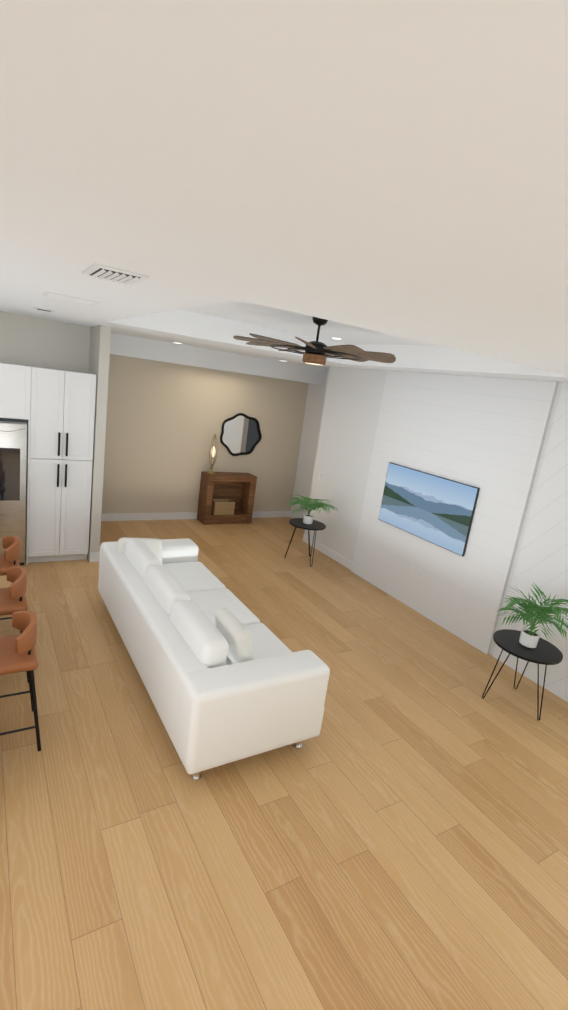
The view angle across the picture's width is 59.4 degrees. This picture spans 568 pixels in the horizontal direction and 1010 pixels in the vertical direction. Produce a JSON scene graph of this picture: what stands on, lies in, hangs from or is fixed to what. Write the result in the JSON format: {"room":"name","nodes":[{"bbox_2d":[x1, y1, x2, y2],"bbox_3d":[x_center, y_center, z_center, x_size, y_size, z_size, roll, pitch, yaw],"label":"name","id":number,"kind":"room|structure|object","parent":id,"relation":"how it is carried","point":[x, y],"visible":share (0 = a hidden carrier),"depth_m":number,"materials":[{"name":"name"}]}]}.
{"room":"living room","nodes":[
{"label":"living room","id":0,"kind":"room"},
{"bbox_2d":[0,311,87,371],"bbox_3d":[-3.885,-1.027,6.283,2.590,3.320,0.150,0,16,-31],"label":"wall","id":1,"kind":"structure","parent":0,"point":[27,340],"depth_m":6.35,"materials":[{"name":"white paint"}]},
{"bbox_2d":[0,361,27,420],"bbox_3d":[-3.551,-1.391,5.876,0.960,0.620,0.640,0,16,-31],"label":"upper cabinet","id":2,"kind":"object","parent":1,"relation":"attached to","point":[13,376],"depth_m":5.78,"materials":[{"name":"white paint"}]},
{"bbox_2d":[87,325,111,560],"bbox_3d":[-2.520,-0.925,6.649,0.120,3.320,0.680,0,16,-31],"label":"wall","id":3,"kind":"structure","parent":0,"point":[100,336],"depth_m":6.41,"materials":[{"name":"white paint"}]},
{"bbox_2d":[93,551,99,561],"bbox_3d":[-2.954,0.465,7.504,0.014,0.130,1.804,0,16,-31],"label":"baseboard","id":4,"kind":"structure","parent":3,"relation":"attached to","point":[97,554],"depth_m":6.74,"materials":[{"name":"white"}]},
{"bbox_2d":[104,333,323,517],"bbox_3d":[-1.337,-1.285,8.831,4.420,3.320,0.640,0,16,-31],"label":"wall","id":5,"kind":"structure","parent":0,"point":[164,411],"depth_m":8.84,"materials":[{"name":"beige paint"}]},
{"bbox_2d":[101,511,290,520],"bbox_3d":[-1.649,0.200,9.358,4.180,0.130,0.014,0,16,-31],"label":"baseboard","id":6,"kind":"structure","parent":5,"relation":"attached to","point":[256,514],"depth_m":9.04,"materials":[{"name":"white"}]},
{"bbox_2d":[220,413,261,455],"bbox_3d":[-0.798,-1.317,9.368,0.860,0.812,0.048,0,16,-31],"label":"round mirror","id":7,"kind":"object","parent":5,"relation":"attached to","point":[240,434],"visible":0.98,"depth_m":9.37,"materials":[{"name":"black metal"}]},
{"bbox_2d":[0,517,567,1009],"bbox_3d":[-0.628,1.395,5.389,11.400,0.060,12.400,0,16,-31],"label":"floor","id":8,"kind":"structure","parent":0,"point":[392,835],"depth_m":3.11,"materials":[{"name":"brown wood"}]},
{"bbox_2d":[0,536,20,633],"bbox_3d":[-2.753,0.755,4.752,0.453,0.901,0.474,0,16,-31],"label":"bar stool","id":9,"kind":"object","parent":8,"relation":"on","point":[9,557],"visible":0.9,"depth_m":4.67,"materials":[{"name":"brown leather"}]},
{"bbox_2d":[0,418,26,564],"bbox_3d":[-3.702,-0.178,6.137,0.890,1.800,0.658,0,16,-31],"label":"refrigerator","id":10,"kind":"object","parent":8,"relation":"on","point":[13,451],"visible":0.98,"depth_m":5.99,"materials":[{"name":"silver metal"}]},
{"bbox_2d":[0,567,28,682],"bbox_3d":[-2.344,0.972,4.087,0.453,0.901,0.474,0,16,-31],"label":"bar stool","id":11,"kind":"object","parent":8,"relation":"on","point":[12,598],"visible":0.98,"depth_m":3.99,"materials":[{"name":"brown leather"}]},
{"bbox_2d":[0,611,40,750],"bbox_3d":[-1.920,1.197,3.397,0.453,0.901,0.474,0,16,-31],"label":"bar stool","id":12,"kind":"object","parent":8,"relation":"on","point":[18,653],"visible":1,"depth_m":3.32,"materials":[{"name":"brown leather"}]},
{"bbox_2d":[25,365,95,564],"bbox_3d":[-2.965,-0.511,6.523,0.745,2.460,0.640,0,16,-31],"label":"tall cabinet","id":13,"kind":"object","parent":8,"relation":"on","point":[54,408],"depth_m":6.24,"materials":[{"name":"white paint"}]},
{"bbox_2d":[98,537,329,780],"bbox_3d":[-0.861,1.044,4.614,1.082,0.913,2.950,0,16,-31],"label":"sofa","id":14,"kind":"object","parent":8,"relation":"on","point":[226,675],"visible":1,"depth_m":3.61,"materials":[{"name":"white fabric"}]},
{"bbox_2d":[197,471,256,524],"bbox_3d":[-1.072,-0.132,9.370,0.980,0.920,0.360,0,16,-31],"label":"console table","id":15,"kind":"object","parent":8,"relation":"on","point":[238,488],"visible":0.98,"depth_m":9.36,"materials":[{"name":"brown wood"}]},
{"bbox_2d":[207,434,217,473],"bbox_3d":[-1.277,-0.921,8.986,0.150,0.720,0.150,0,16,-31],"label":"table lamp","id":16,"kind":"object","parent":15,"relation":"on","point":[213,450],"visible":1,"depth_m":8.95,"materials":[{"name":"gold metal"}]},
{"bbox_2d":[211,499,234,514],"bbox_3d":[-1.164,0.035,9.349,0.408,0.240,0.270,0,16,-31],"label":"basket","id":17,"kind":"object","parent":15,"relation":"on","point":[223,506],"visible":0.92,"depth_m":9.25,"materials":[{"name":"brown wicker"}]},
{"bbox_2d":[284,494,337,566],"bbox_3d":[0.358,0.360,7.810,0.856,1.069,0.969,0,16,-31],"label":"potted plant","id":18,"kind":"object","parent":8,"relation":"on","point":[307,522],"visible":1,"depth_m":7.68,"materials":[{"name":"green plant"}]},
{"bbox_2d":[482,582,567,719],"bbox_3d":[2.284,1.336,4.681,0.761,1.155,0.747,0,16,-31],"label":"potted plant","id":19,"kind":"object","parent":8,"relation":"on","point":[528,644],"visible":1,"depth_m":4.56,"materials":[{"name":"green plant"}]},
{"bbox_2d":[0,0,567,381],"bbox_3d":[-0.192,-1.741,4.635,11.400,0.350,12.400,0,16,-31],"label":"ceiling","id":20,"kind":"structure","parent":0,"point":[388,176],"depth_m":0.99,"materials":[{"name":"white paint"}]},
{"bbox_2d":[33,307,54,311],"bbox_3d":[-2.360,-1.920,4.900,0.180,0.009,0.180,0,16,-31],"label":"ceiling vent","id":21,"kind":"object","parent":20,"relation":"in","point":[37,308],"depth_m":4.86,"materials":[{"name":"white metal"}]},
{"bbox_2d":[41,291,99,304],"bbox_3d":[-1.556,-1.502,3.630,0.360,0.014,0.260,0,16,-31],"label":"ceiling vent","id":22,"kind":"object","parent":20,"relation":"in","point":[59,296],"depth_m":3.58,"materials":[{"name":"white metal"}]},
{"bbox_2d":[82,264,148,284],"bbox_3d":[-0.810,-1.091,2.378,0.240,0.020,0.330,0,16,-31],"label":"ceiling vent","id":23,"kind":"object","parent":20,"relation":"in","point":[107,273],"depth_m":2.32,"materials":[{"name":"white metal"}]},
{"bbox_2d":[233,317,395,365],"bbox_3d":[0.320,-1.586,4.817,1.581,0.434,1.598,0,16,-31],"label":"ceiling fan","id":24,"kind":"object","parent":20,"relation":"hanging from","point":[316,352],"visible":1,"depth_m":4.73,"materials":[{"name":"brown wood"}]},
{"bbox_2d":[304,366,567,701],"bbox_3d":[2.823,0.221,4.978,0.165,3.320,8.810,0,16,-31],"label":"wall","id":25,"kind":"structure","parent":0,"point":[505,438],"depth_m":5.96,"materials":[{"name":"white paint"}]},
{"bbox_2d":[303,534,352,569],"bbox_3d":[0.717,0.775,8.341,0.014,0.130,1.460,0,16,-31],"label":"baseboard","id":26,"kind":"structure","parent":25,"relation":"attached to","point":[320,547],"depth_m":8.24,"materials":[{"name":"white"}]},
{"bbox_2d":[410,565,415,574],"bbox_3d":[1.714,0.868,6.632,0.009,0.120,0.075,0,16,-31],"label":"outlet","id":27,"kind":"object","parent":25,"relation":"attached to","point":[412,571],"depth_m":6.63,"materials":[{"name":"white plastic"}]},
{"bbox_2d":[418,569,422,579],"bbox_3d":[1.784,0.905,6.517,0.009,0.120,0.075,0,16,-31],"label":"outlet","id":28,"kind":"object","parent":25,"relation":"attached to","point":[420,572],"depth_m":6.51,"materials":[{"name":"white plastic"}]},
{"bbox_2d":[379,462,479,556],"bbox_3d":[1.806,0.007,6.444,0.034,0.836,1.516,0,16,-31],"label":"wall-mounted tv","id":29,"kind":"object","parent":25,"relation":"attached to","point":[435,509],"visible":0.96,"depth_m":6.33,"materials":[{"name":"black plastic"}]}
]}

